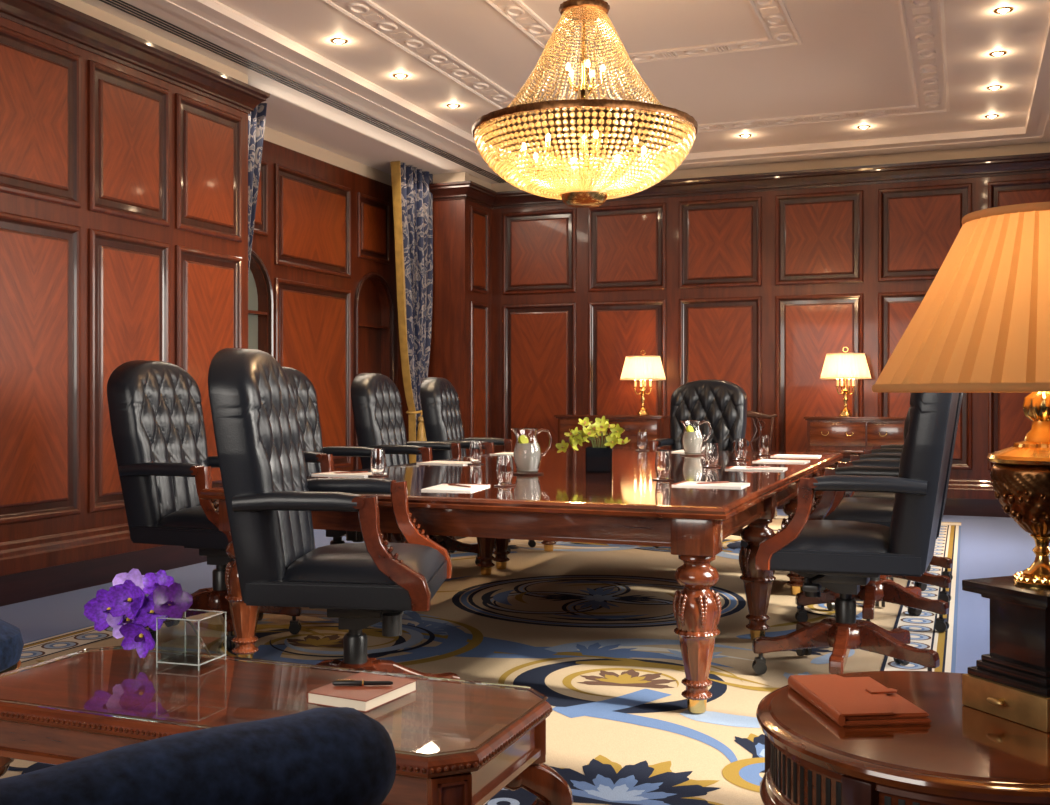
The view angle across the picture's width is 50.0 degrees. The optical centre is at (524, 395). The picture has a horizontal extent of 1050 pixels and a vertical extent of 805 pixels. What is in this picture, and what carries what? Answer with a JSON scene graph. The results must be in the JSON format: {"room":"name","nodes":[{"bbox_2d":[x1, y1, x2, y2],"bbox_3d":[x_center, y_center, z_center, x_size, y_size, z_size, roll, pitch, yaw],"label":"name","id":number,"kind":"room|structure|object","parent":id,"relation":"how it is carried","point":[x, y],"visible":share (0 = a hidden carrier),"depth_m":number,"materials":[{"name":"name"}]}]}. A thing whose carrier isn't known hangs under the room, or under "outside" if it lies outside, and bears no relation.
{"room":"conference room","nodes":[
{"label":"conference room","id":0,"kind":"room"},
{"bbox_2d":[0,0,247,542],"bbox_3d":[-4.004,-0.660,4.610,0.980,3.620,8.365,0,0,21],"label":"wall","id":1,"kind":"structure","parent":0,"point":[124,189],"depth_m":6.87,"materials":[{"name":"brown wood"}]},
{"bbox_2d":[0,523,206,606],"bbox_3d":[-3.886,0.980,4.674,0.855,0.340,8.270,0,0,21],"label":"baseboard","id":2,"kind":"structure","parent":1,"relation":"attached to","point":[42,566],"depth_m":6.66,"materials":[{"name":"brown wood"}]},
{"bbox_2d":[0,0,269,113],"bbox_3d":[-3.847,-2.167,4.691,0.915,0.165,8.330,0,0,21],"label":"trim","id":3,"kind":"structure","parent":1,"relation":"attached to","point":[52,18],"depth_m":7.05,"materials":[{"name":"brown wood"}]},
{"bbox_2d":[248,127,397,470],"bbox_3d":[-2.243,-0.660,10.493,0.390,3.620,3.875,0,0,21],"label":"wall","id":4,"kind":"structure","parent":0,"point":[324,219],"depth_m":10.84,"materials":[{"name":"brown wood"}]},
{"bbox_2d":[248,310,266,314],"bbox_3d":[-2.472,-0.723,9.592,0.099,0.025,0.814,0,0,21],"label":"niche shelf","id":5,"kind":"object","parent":4,"relation":"attached to","point":[250,312],"depth_m":9.87,"materials":[{"name":"brown wood"}]},
{"bbox_2d":[251,250,273,356],"bbox_3d":[-2.414,-0.236,9.570,0.056,2.092,0.924,0,0,21],"label":"trim","id":6,"kind":"structure","parent":4,"relation":"attached to","point":[254,254],"depth_m":9.96,"materials":[{"name":"brown wood"}]},
{"bbox_2d":[358,323,388,328],"bbox_3d":[-1.627,-0.723,11.748,0.099,0.025,0.704,0,0,21],"label":"niche shelf","id":7,"kind":"object","parent":4,"relation":"attached to","point":[360,325],"depth_m":11.84,"materials":[{"name":"brown wood"}]},
{"bbox_2d":[354,272,393,469],"bbox_3d":[-1.570,-0.236,11.725,0.056,2.092,0.814,0,0,21],"label":"trim","id":8,"kind":"structure","parent":4,"relation":"attached to","point":[364,278],"depth_m":11.48,"materials":[{"name":"brown wood"}]},
{"bbox_2d":[398,172,490,455],"bbox_3d":[-0.918,-0.660,12.490,0.980,3.620,0.810,0,0,21],"label":"wall pier","id":9,"kind":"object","parent":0,"point":[460,348],"visible":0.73,"depth_m":12.05,"materials":[{"name":"brown wood"}]},
{"bbox_2d":[429,181,496,208],"bbox_3d":[-0.848,-2.167,12.347,0.915,0.165,0.825,0,0,21],"label":"trim","id":10,"kind":"structure","parent":9,"relation":"attached to","point":[474,192],"depth_m":11.98,"materials":[{"name":"brown wood"}]},
{"bbox_2d":[0,509,1049,673],"bbox_3d":[-0.315,1.200,5.708,7.350,0.100,13.100,0,0,21],"label":"floor","id":11,"kind":"structure","parent":0,"point":[989,546],"depth_m":6.74,"materials":[{"name":"blue carpet"}]},
{"bbox_2d":[0,515,960,804],"bbox_3d":[0.239,1.142,6.189,3.990,0.016,9.900,0,0,21],"label":"rug","id":12,"kind":"object","parent":11,"relation":"on","point":[588,627],"visible":0.3,"depth_m":5.03,"materials":[{"name":"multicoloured carpet"}]},
{"bbox_2d":[0,619,23,677],"bbox_3d":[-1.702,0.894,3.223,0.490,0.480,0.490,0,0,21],"label":"armchair","id":13,"kind":"object","parent":12,"relation":"on","point":[11,641],"visible":0.68,"depth_m":3.22,"materials":[{"name":"blue fabric"}]},
{"bbox_2d":[0,707,395,804],"bbox_3d":[-0.297,0.684,1.053,0.882,0.900,0.844,0,0,-43],"label":"sofa","id":14,"kind":"object","parent":12,"relation":"on","point":[324,755],"visible":1,"depth_m":1.38,"materials":[{"name":"blue fabric"}]},
{"bbox_2d":[107,360,301,649],"bbox_3d":[-1.482,0.481,5.371,0.799,1.304,0.724,0,0,20],"label":"chair","id":15,"kind":"object","parent":12,"relation":"on","point":[164,464],"visible":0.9,"depth_m":5.20,"materials":[{"name":"black leather"}]},
{"bbox_2d":[157,506,218,529],"bbox_3d":[-1.407,0.559,5.333,0.490,0.084,0.610,0,0,16],"label":"seat cushion","id":16,"kind":"object","parent":15,"relation":"on","point":[168,517],"depth_m":5.14,"materials":[{"name":"black leather"}]},
{"bbox_2d":[0,646,572,804],"bbox_3d":[-0.645,0.912,2.637,1.419,0.444,0.624,0,0,21],"label":"coffee table","id":17,"kind":"object","parent":12,"relation":"on","point":[454,743],"visible":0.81,"depth_m":2.54,"materials":[{"name":"brown wood"}]},
{"bbox_2d":[156,609,225,670],"bbox_3d":[-0.858,0.627,2.897,0.125,0.126,0.125,0,0,17],"label":"vase","id":18,"kind":"object","parent":17,"relation":"on","point":[221,612],"visible":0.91,"depth_m":2.87,"materials":[{"name":"clear glass"}]},
{"bbox_2d":[84,568,210,657],"bbox_3d":[-0.983,0.564,2.917,0.337,0.218,0.137,0,0,21],"label":"flowers","id":19,"kind":"object","parent":18,"relation":"in","point":[125,607],"visible":0.99,"depth_m":2.90,"materials":[{"name":"purple plant"}]},
{"bbox_2d":[307,672,416,711],"bbox_3d":[-0.370,0.677,2.578,0.160,0.024,0.204,0,0,27],"label":"notebook","id":20,"kind":"object","parent":17,"relation":"on","point":[365,698],"visible":0.84,"depth_m":2.53,"materials":[{"name":"brown leather"}]},
{"bbox_2d":[332,680,392,685],"bbox_3d":[-0.371,0.658,2.578,0.138,0.014,0.013,0,0,-1],"label":"pen","id":21,"kind":"object","parent":20,"relation":"on","point":[337,682],"visible":1,"depth_m":2.57,"materials":[{"name":"black plastic"}]},
{"bbox_2d":[282,367,377,544],"bbox_3d":[-1.104,0.481,6.417,0.799,1.304,0.724,0,0,22],"label":"chair","id":22,"kind":"object","parent":12,"relation":"on","point":[318,458],"visible":0.27,"depth_m":6.55,"materials":[{"name":"black leather"}]},
{"bbox_2d":[208,348,460,683],"bbox_3d":[-0.633,0.485,3.908,0.799,1.297,0.724,0,0,6],"label":"chair","id":23,"kind":"object","parent":12,"relation":"on","point":[270,499],"visible":0.88,"depth_m":3.65,"materials":[{"name":"black leather"}]},
{"bbox_2d":[283,543,444,583],"bbox_3d":[-0.551,0.562,3.890,0.490,0.084,0.610,0,0,2],"label":"seat cushion","id":24,"kind":"object","parent":23,"relation":"on","point":[346,563],"depth_m":3.70,"materials":[{"name":"black leather"}]},
{"bbox_2d":[351,373,479,565],"bbox_3d":[-0.691,0.491,7.475,0.799,1.284,0.724,0,0,17],"label":"chair","id":25,"kind":"object","parent":12,"relation":"on","point":[376,400],"visible":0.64,"depth_m":7.35,"materials":[{"name":"black leather"}]},
{"bbox_2d":[420,377,535,553],"bbox_3d":[-0.334,0.498,8.386,0.799,1.271,0.724,0,0,15],"label":"chair","id":26,"kind":"object","parent":12,"relation":"on","point":[439,398],"visible":0.46,"depth_m":8.18,"materials":[{"name":"black leather"}]},
{"bbox_2d":[199,447,843,712],"bbox_3d":[0.397,0.760,6.122,2.193,0.748,3.990,0,0,21],"label":"conference table","id":27,"kind":"object","parent":12,"relation":"on","point":[566,503],"visible":0.58,"depth_m":4.45,"materials":[{"name":"brown wood"}]},
{"bbox_2d":[311,471,386,476],"bbox_3d":[-0.857,0.382,5.491,0.296,0.007,0.211,0,0,23],"label":"notepad","id":28,"kind":"object","parent":27,"relation":"on","point":[331,473],"visible":0.89,"depth_m":5.43,"materials":[{"name":"white paper"}]},
{"bbox_2d":[334,471,367,472],"bbox_3d":[-0.850,0.375,5.493,0.175,0.006,0.007,0,0,-27],"label":"pencil","id":29,"kind":"object","parent":28,"relation":"on","point":[355,471],"visible":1,"depth_m":5.50,"materials":[{"name":"brown wood"}]},
{"bbox_2d":[368,474,387,476],"bbox_3d":[-0.703,0.383,5.382,0.096,0.005,0.096,0,0,21],"label":"coaster","id":30,"kind":"object","parent":27,"relation":"on","point":[384,475],"visible":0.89,"depth_m":5.36,"materials":[{"name":"brown wood"}]},
{"bbox_2d":[370,449,385,474],"bbox_3d":[-0.703,0.319,5.382,0.074,0.125,0.074,0,0,21],"label":"water glass","id":31,"kind":"object","parent":30,"relation":"on","point":[377,459],"visible":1,"depth_m":5.35,"materials":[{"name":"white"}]},
{"bbox_2d":[416,460,470,464],"bbox_3d":[-0.436,0.382,6.400,0.296,0.007,0.211,0,0,23],"label":"notepad","id":32,"kind":"object","parent":27,"relation":"on","point":[434,461],"visible":0.93,"depth_m":6.37,"materials":[{"name":"white paper"}]},
{"bbox_2d":[421,483,489,491],"bbox_3d":[-0.284,0.382,4.676,0.211,0.007,0.297,0,0,13],"label":"notepad","id":33,"kind":"object","parent":27,"relation":"on","point":[442,487],"visible":1,"depth_m":4.64,"materials":[{"name":"white paper"}]},
{"bbox_2d":[448,484,470,487],"bbox_3d":[-0.276,0.375,4.687,0.007,0.006,0.175,0,0,-37],"label":"pencil","id":34,"kind":"object","parent":33,"relation":"on","point":[448,484],"visible":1,"depth_m":4.67,"materials":[{"name":"brown wood"}]},
{"bbox_2d":[490,452,513,454],"bbox_3d":[-0.053,0.382,7.378,0.296,0.007,0.211,0,0,23],"label":"notepad","id":35,"kind":"object","parent":27,"relation":"on","point":[499,453],"visible":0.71,"depth_m":7.36,"materials":[{"name":"white paper"}]},
{"bbox_2d":[494,484,515,486],"bbox_3d":[-0.085,0.383,4.794,0.096,0.005,0.096,0,0,21],"label":"coaster","id":36,"kind":"object","parent":27,"relation":"on","point":[496,485],"visible":0.87,"depth_m":4.76,"materials":[{"name":"brown wood"}]},
{"bbox_2d":[496,455,513,484],"bbox_3d":[-0.085,0.319,4.794,0.074,0.125,0.074,0,0,21],"label":"water glass","id":37,"kind":"object","parent":36,"relation":"on","point":[504,469],"visible":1,"depth_m":4.77,"materials":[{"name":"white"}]},
{"bbox_2d":[513,472,543,474],"bbox_3d":[0.012,0.383,5.515,0.160,0.006,0.160,0,0,21],"label":"mat","id":38,"kind":"object","parent":27,"relation":"on","point":[514,473],"visible":0.71,"depth_m":5.47,"materials":[{"name":"brown wood"}]},
{"bbox_2d":[511,428,551,473],"bbox_3d":[0.025,0.271,5.514,0.156,0.218,0.159,0,0,-43],"label":"water jug","id":39,"kind":"object","parent":38,"relation":"on","point":[527,454],"visible":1,"depth_m":5.47,"materials":[{"name":"clear glass"}]},
{"bbox_2d":[555,416,629,472],"bbox_3d":[0.352,0.244,5.659,0.330,0.283,0.268,0,0,-24],"label":"flower arrangement","id":40,"kind":"object","parent":27,"relation":"on","point":[599,459],"visible":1,"depth_m":5.62,"materials":[{"name":"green plant"}]},
{"bbox_2d":[652,478,673,480],"bbox_3d":[0.629,0.383,5.130,0.096,0.005,0.096,0,0,21],"label":"coaster","id":41,"kind":"object","parent":27,"relation":"on","point":[656,479],"visible":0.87,"depth_m":5.10,"materials":[{"name":"brown wood"}]},
{"bbox_2d":[655,451,670,478],"bbox_3d":[0.629,0.319,5.130,0.074,0.125,0.074,0,0,21],"label":"water glass","id":42,"kind":"object","parent":41,"relation":"on","point":[663,458],"visible":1,"depth_m":5.10,"materials":[{"name":"clear glass"}]},
{"bbox_2d":[672,449,683,452],"bbox_3d":[1.142,0.382,7.715,0.211,0.007,0.296,0,0,21],"label":"notepad","id":43,"kind":"object","parent":27,"relation":"on","point":[681,450],"visible":0.36,"depth_m":7.62,"materials":[{"name":"white paper"}]},
{"bbox_2d":[680,454,704,455],"bbox_3d":[1.081,0.383,7.256,0.160,0.006,0.160,0,0,21],"label":"mat","id":44,"kind":"object","parent":27,"relation":"on","point":[680,454],"visible":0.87,"depth_m":7.20,"materials":[{"name":"brown wood"}]},
{"bbox_2d":[680,420,711,454],"bbox_3d":[1.093,0.271,7.254,0.156,0.218,0.159,0,0,-43],"label":"water jug","id":45,"kind":"object","parent":44,"relation":"on","point":[692,437],"visible":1,"depth_m":7.21,"materials":[{"name":"clear glass"}]},
{"bbox_2d":[671,481,749,487],"bbox_3d":[0.800,0.382,4.841,0.296,0.007,0.211,0,0,21],"label":"notepad","id":46,"kind":"object","parent":27,"relation":"on","point":[682,483],"visible":0.96,"depth_m":4.80,"materials":[{"name":"white paper"}]},
{"bbox_2d":[696,481,728,483],"bbox_3d":[0.807,0.375,4.843,0.175,0.006,0.007,0,0,-29],"label":"pencil","id":47,"kind":"object","parent":46,"relation":"on","point":[720,481],"visible":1,"depth_m":4.84,"materials":[{"name":"brown wood"}]},
{"bbox_2d":[725,466,787,470],"bbox_3d":[1.209,0.382,5.884,0.296,0.007,0.211,0,0,19],"label":"notepad","id":48,"kind":"object","parent":27,"relation":"on","point":[730,467],"visible":0.96,"depth_m":5.85,"materials":[{"name":"white paper"}]},
{"bbox_2d":[745,466,770,467],"bbox_3d":[1.216,0.375,5.886,0.175,0.006,0.008,0,0,-30],"label":"pencil","id":49,"kind":"object","parent":48,"relation":"on","point":[759,466],"visible":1,"depth_m":5.89,"materials":[{"name":"brown wood"}]},
{"bbox_2d":[752,459,809,462],"bbox_3d":[1.490,0.382,6.548,0.296,0.007,0.211,0,0,23],"label":"notepad","id":50,"kind":"object","parent":27,"relation":"on","point":[758,460],"visible":1,"depth_m":6.49,"materials":[{"name":"white paper"}]},
{"bbox_2d":[770,454,821,457],"bbox_3d":[1.716,0.382,7.125,0.296,0.007,0.211,0,0,19],"label":"notepad","id":51,"kind":"object","parent":27,"relation":"on","point":[773,455],"visible":1,"depth_m":7.11,"materials":[{"name":"white paper"}]},
{"bbox_3d":[1.004,0.383,6.049,0.096,0.005,0.096,0,0,21],"label":"coaster","id":52,"kind":"object","parent":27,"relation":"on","visible":0},
{"bbox_2d":[705,443,718,466],"bbox_3d":[1.004,0.319,6.049,0.074,0.125,0.074,0,0,21],"label":"water glass","id":53,"kind":"object","parent":52,"relation":"on","point":[711,449],"visible":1,"depth_m":6.02,"materials":[{"name":"clear glass"}]},
{"bbox_3d":[-0.275,0.383,6.310,0.096,0.005,0.096,0,0,21],"label":"coaster","id":54,"kind":"object","parent":27,"relation":"on","visible":0},
{"bbox_2d":[469,441,482,463],"bbox_3d":[-0.275,0.319,6.310,0.074,0.125,0.074,0,0,21],"label":"water glass","id":55,"kind":"object","parent":54,"relation":"on","point":[475,451],"visible":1,"depth_m":6.28,"materials":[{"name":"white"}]},
{"bbox_3d":[1.284,0.383,6.694,0.096,0.005,0.096,0,0,21],"label":"coaster","id":56,"kind":"object","parent":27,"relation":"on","visible":0},
{"bbox_2d":[735,438,746,459],"bbox_3d":[1.284,0.319,6.694,0.074,0.125,0.074,0,0,21],"label":"water glass","id":57,"kind":"object","parent":56,"relation":"on","point":[740,443],"visible":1,"depth_m":6.67,"materials":[{"name":"clear glass"}]},
{"bbox_3d":[1.538,0.383,7.246,0.096,0.005,0.096,0,0,21],"label":"coaster","id":58,"kind":"object","parent":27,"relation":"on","visible":0},
{"bbox_2d":[758,435,769,454],"bbox_3d":[1.538,0.319,7.246,0.074,0.125,0.074,0,0,21],"label":"water glass","id":59,"kind":"object","parent":58,"relation":"on","point":[763,441],"visible":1,"depth_m":7.22,"materials":[{"name":"clear glass"}]},
{"bbox_3d":[0.816,0.383,7.842,0.096,0.005,0.096,0,0,21],"label":"coaster","id":60,"kind":"object","parent":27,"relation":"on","visible":0},
{"bbox_2d":[637,432,647,449],"bbox_3d":[0.816,0.319,7.842,0.074,0.125,0.074,0,0,21],"label":"water glass","id":61,"kind":"object","parent":60,"relation":"on","point":[642,441],"visible":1,"depth_m":7.81,"materials":[{"name":"clear glass"}]},
{"bbox_3d":[1.154,0.383,7.388,0.096,0.005,0.096,0,0,21],"label":"coaster","id":62,"kind":"object","parent":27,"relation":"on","visible":0},
{"bbox_2d":[701,434,705,453],"bbox_3d":[1.154,0.319,7.388,0.074,0.125,0.074,0,0,21],"label":"water glass","id":63,"kind":"object","parent":62,"relation":"on","point":[704,435],"visible":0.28,"depth_m":7.36,"materials":[{"name":"clear glass"}]},
{"bbox_2d":[649,380,748,547],"bbox_3d":[1.337,0.504,8.527,0.724,1.258,0.799,0,0,25],"label":"chair","id":64,"kind":"object","parent":12,"relation":"on","point":[721,403],"visible":0.48,"depth_m":8.71,"materials":[{"name":"black leather"}]},
{"bbox_2d":[752,393,958,674],"bbox_3d":[1.339,0.481,4.538,0.799,1.304,0.724,0,0,27],"label":"chair","id":65,"kind":"object","parent":12,"relation":"on","point":[839,556],"visible":0.84,"depth_m":4.32,"materials":[{"name":"black leather"}]},
{"bbox_2d":[775,520,889,552],"bbox_3d":[1.269,0.559,4.584,0.490,0.084,0.610,0,0,23],"label":"seat cushion","id":66,"kind":"object","parent":65,"relation":"on","point":[817,536],"depth_m":4.37,"materials":[{"name":"black leather"}]},
{"bbox_2d":[795,393,960,631],"bbox_3d":[1.766,0.481,5.586,0.799,1.304,0.724,0,0,25],"label":"chair","id":67,"kind":"object","parent":12,"relation":"on","point":[844,507],"visible":0.19,"depth_m":5.45,"materials":[{"name":"black leather"}]},
{"bbox_2d":[813,497,893,520],"bbox_3d":[1.695,0.559,5.630,0.490,0.084,0.610,0,0,21],"label":"seat cushion","id":68,"kind":"object","parent":67,"relation":"on","point":[850,508],"depth_m":5.42,"materials":[{"name":"black leather"}]},
{"bbox_2d":[821,393,961,606],"bbox_3d":[2.058,0.488,6.331,0.799,1.291,0.724,0,0,25],"label":"chair","id":69,"kind":"object","parent":12,"relation":"on","point":[942,581],"visible":0.04,"depth_m":6.18,"materials":[{"name":"black leather"}]},
{"bbox_2d":[852,492,894,499],"bbox_3d":[1.986,0.564,6.375,0.490,0.083,0.610,0,0,21],"label":"seat cushion","id":70,"kind":"object","parent":69,"relation":"on","point":[882,495],"depth_m":6.17,"materials":[{"name":"black leather"}]},
{"bbox_2d":[756,671,1049,804],"bbox_3d":[0.749,0.842,1.930,0.692,0.584,0.692,0,0,-7],"label":"table","id":71,"kind":"object","parent":12,"relation":"on","point":[967,755],"visible":0.87,"depth_m":1.78,"materials":[{"name":"brown wood"}]},
{"bbox_2d":[788,674,931,726],"bbox_3d":[0.588,0.537,2.002,0.162,0.024,0.262,0,0,-6],"label":"notebook","id":72,"kind":"object","parent":71,"relation":"on","point":[848,701],"visible":1,"depth_m":1.95,"materials":[{"name":"brown leather"}]},
{"bbox_2d":[872,202,1049,731],"bbox_3d":[0.897,0.117,1.953,0.564,0.865,0.564,0,0,-15],"label":"lamp","id":73,"kind":"object","parent":71,"relation":"on","point":[982,325],"visible":1,"depth_m":1.88,"materials":[{"name":"beige fabric"}]},
{"bbox_2d":[873,393,962,580],"bbox_3d":[2.335,0.494,7.038,0.799,1.278,0.724,0,0,25],"label":"chair","id":74,"kind":"object","parent":12,"relation":"on","point":[944,562],"visible":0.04,"depth_m":6.86,"materials":[{"name":"black leather"}]},
{"bbox_2d":[554,414,669,449],"bbox_3d":[0.919,0.677,11.779,1.160,0.945,0.433,0,0,21],"label":"console","id":75,"kind":"object","parent":11,"relation":"on","point":[656,426],"visible":0.37,"depth_m":11.55,"materials":[{"name":"brown wood"}]},
{"bbox_2d":[620,350,665,414],"bbox_3d":[1.223,-0.135,11.678,0.498,0.679,0.406,0,0,21],"label":"lamp","id":76,"kind":"object","parent":75,"relation":"on","point":[642,367],"visible":1,"depth_m":11.55,"materials":[{"name":"white fabric"}]},
{"bbox_2d":[747,411,776,451],"bbox_3d":[2.162,0.651,11.059,0.548,1.000,0.492,0,0,21],"label":"chair","id":77,"kind":"object","parent":11,"relation":"on","point":[752,414],"visible":0.28,"depth_m":11.20,"materials":[{"name":"brown wood"}]},
{"bbox_2d":[804,416,905,452],"bbox_3d":[3.303,0.677,10.846,1.160,0.945,0.433,0,0,21],"label":"console","id":78,"kind":"object","parent":11,"relation":"on","point":[825,434],"visible":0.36,"depth_m":10.72,"materials":[{"name":"brown wood"}]},
{"bbox_2d":[820,347,870,416],"bbox_3d":[3.113,-0.135,10.938,0.498,0.679,0.406,0,0,21],"label":"lamp","id":79,"kind":"object","parent":78,"relation":"on","point":[845,365],"visible":1,"depth_m":10.81,"materials":[{"name":"white fabric"}]},
{"bbox_2d":[80,0,1049,183],"bbox_3d":[-0.315,-2.430,5.708,7.350,0.120,13.100,0,0,21],"label":"ceiling","id":80,"kind":"structure","parent":0,"point":[852,54],"depth_m":8.29,"materials":[{"name":"beige paint"}]},
{"bbox_2d":[248,103,266,277],"bbox_3d":[-2.287,-0.618,8.794,0.228,3.496,0.748,0,0,21],"label":"curtain","id":81,"kind":"object","parent":80,"relation":"hanging from","point":[256,118],"visible":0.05,"depth_m":9.00,"materials":[{"name":"blue fabric"}]},
{"bbox_2d":[99,0,506,182],"bbox_3d":[-2.555,-2.369,6.574,0.117,0.005,12.780,0,0,21],"label":"trim","id":82,"kind":"structure","parent":80,"relation":"attached to","point":[99,0],"depth_m":8.40,"materials":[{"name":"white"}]},
{"bbox_2d":[331,38,347,43],"bbox_3d":[-1.274,-2.424,7.716,0.116,0.029,0.116,0,0,21],"label":"recessed light","id":83,"kind":"object","parent":80,"relation":"in","point":[335,40],"visible":1,"depth_m":7.70,"materials":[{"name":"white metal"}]},
{"bbox_2d":[393,73,407,77],"bbox_3d":[-0.946,-2.424,8.554,0.116,0.029,0.116,0,0,21],"label":"recessed light","id":84,"kind":"object","parent":80,"relation":"in","point":[398,75],"visible":1,"depth_m":8.54,"materials":[{"name":"white glass"}]},
{"bbox_2d":[390,161,432,463],"bbox_3d":[-1.164,-0.618,11.712,0.232,3.495,0.740,0,0,21],"label":"curtain","id":85,"kind":"object","parent":80,"relation":"hanging from","point":[412,197],"visible":0.77,"depth_m":11.70,"materials":[{"name":"blue fabric"}]},
{"bbox_2d":[447,104,459,107],"bbox_3d":[-0.599,-2.424,9.438,0.116,0.029,0.116,0,0,21],"label":"recessed light","id":86,"kind":"object","parent":80,"relation":"in","point":[448,105],"visible":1,"depth_m":9.42,"materials":[{"name":"white glass"}]},
{"bbox_2d":[472,0,697,207],"bbox_3d":[0.322,-1.729,6.114,1.222,1.402,1.222,0,0,21],"label":"chandelier","id":87,"kind":"object","parent":80,"relation":"hanging from","point":[583,128],"visible":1,"depth_m":5.85,"materials":[{"name":"gold glass"}]},
{"bbox_2d":[145,0,1049,172],"bbox_3d":[0.353,-2.393,6.112,5.350,0.074,11.190,0,0,21],"label":"trim","id":88,"kind":"structure","parent":80,"relation":"attached to","point":[178,8],"depth_m":9.21,"materials":[{"name":"beige paint"}]},
{"bbox_2d":[322,0,949,132],"bbox_3d":[0.383,-2.420,6.187,3.540,0.020,8.660,0,0,21],"label":"trim","id":89,"kind":"structure","parent":80,"relation":"attached to","point":[923,23],"depth_m":8.16,"materials":[{"name":"beige paint"}]},
{"bbox_2d":[483,0,801,69],"bbox_3d":[0.373,-2.420,6.163,1.700,0.020,4.090,0,0,21],"label":"trim","id":90,"kind":"structure","parent":80,"relation":"attached to","point":[773,16],"depth_m":7.53,"materials":[{"name":"beige paint"}]},
{"bbox_2d":[739,134,751,137],"bbox_3d":[2.060,-2.424,10.524,0.116,0.029,0.116,0,0,21],"label":"recessed light","id":91,"kind":"object","parent":80,"relation":"in","point":[741,135],"visible":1,"depth_m":10.51,"materials":[{"name":"gold metal"}]},
{"bbox_2d":[857,125,870,128],"bbox_3d":[3.065,-2.424,10.184,0.116,0.029,0.116,0,0,21],"label":"recessed light","id":92,"kind":"object","parent":80,"relation":"in","point":[862,126],"visible":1,"depth_m":10.17,"materials":[{"name":"gold metal"}]},
{"bbox_2d":[985,114,998,117],"bbox_3d":[4.061,-2.424,9.793,0.116,0.029,0.116,0,0,21],"label":"recessed light","id":93,"kind":"object","parent":80,"relation":"in","point":[992,115],"visible":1,"depth_m":9.78,"materials":[{"name":"gold metal"}]},
{"bbox_2d":[987,85,1002,89],"bbox_3d":[3.704,-2.424,8.881,0.116,0.029,0.116,0,0,21],"label":"recessed light","id":94,"kind":"object","parent":80,"relation":"in","point":[995,87],"visible":1,"depth_m":8.87,"materials":[{"name":"gold metal"}]},
{"bbox_2d":[989,51,1006,56],"bbox_3d":[3.357,-2.424,7.996,0.116,0.029,0.116,0,0,21],"label":"recessed light","id":95,"kind":"object","parent":80,"relation":"in","point":[995,53],"visible":1,"depth_m":7.98,"materials":[{"name":"white glass"}]},
{"bbox_2d":[994,7,1012,13],"bbox_3d":[3.017,-2.424,7.099,0.116,0.029,0.116,0,0,21],"label":"recessed light","id":96,"kind":"object","parent":80,"relation":"in","point":[1002,10],"visible":1,"depth_m":7.08,"materials":[{"name":"white glass"}]},
{"bbox_2d":[491,142,1049,479],"bbox_3d":[2.483,-0.660,11.550,6.500,3.620,0.180,0,0,21],"label":"wall","id":97,"kind":"structure","parent":0,"point":[752,291],"depth_m":11.56,"materials":[{"name":"brown wood"}]},
{"bbox_2d":[492,153,1049,208],"bbox_3d":[2.440,-2.167,11.441,6.100,0.165,0.115,0,0,21],"label":"trim","id":98,"kind":"structure","parent":97,"relation":"attached to","point":[1038,162],"depth_m":11.21,"materials":[{"name":"brown wood"}]},
{"bbox_2d":[777,479,1009,516],"bbox_3d":[2.451,0.980,11.468,6.100,0.340,0.055,0,0,21],"label":"baseboard","id":99,"kind":"structure","parent":97,"relation":"attached to","point":[964,497],"depth_m":10.74,"materials":[{"name":"brown wood"}]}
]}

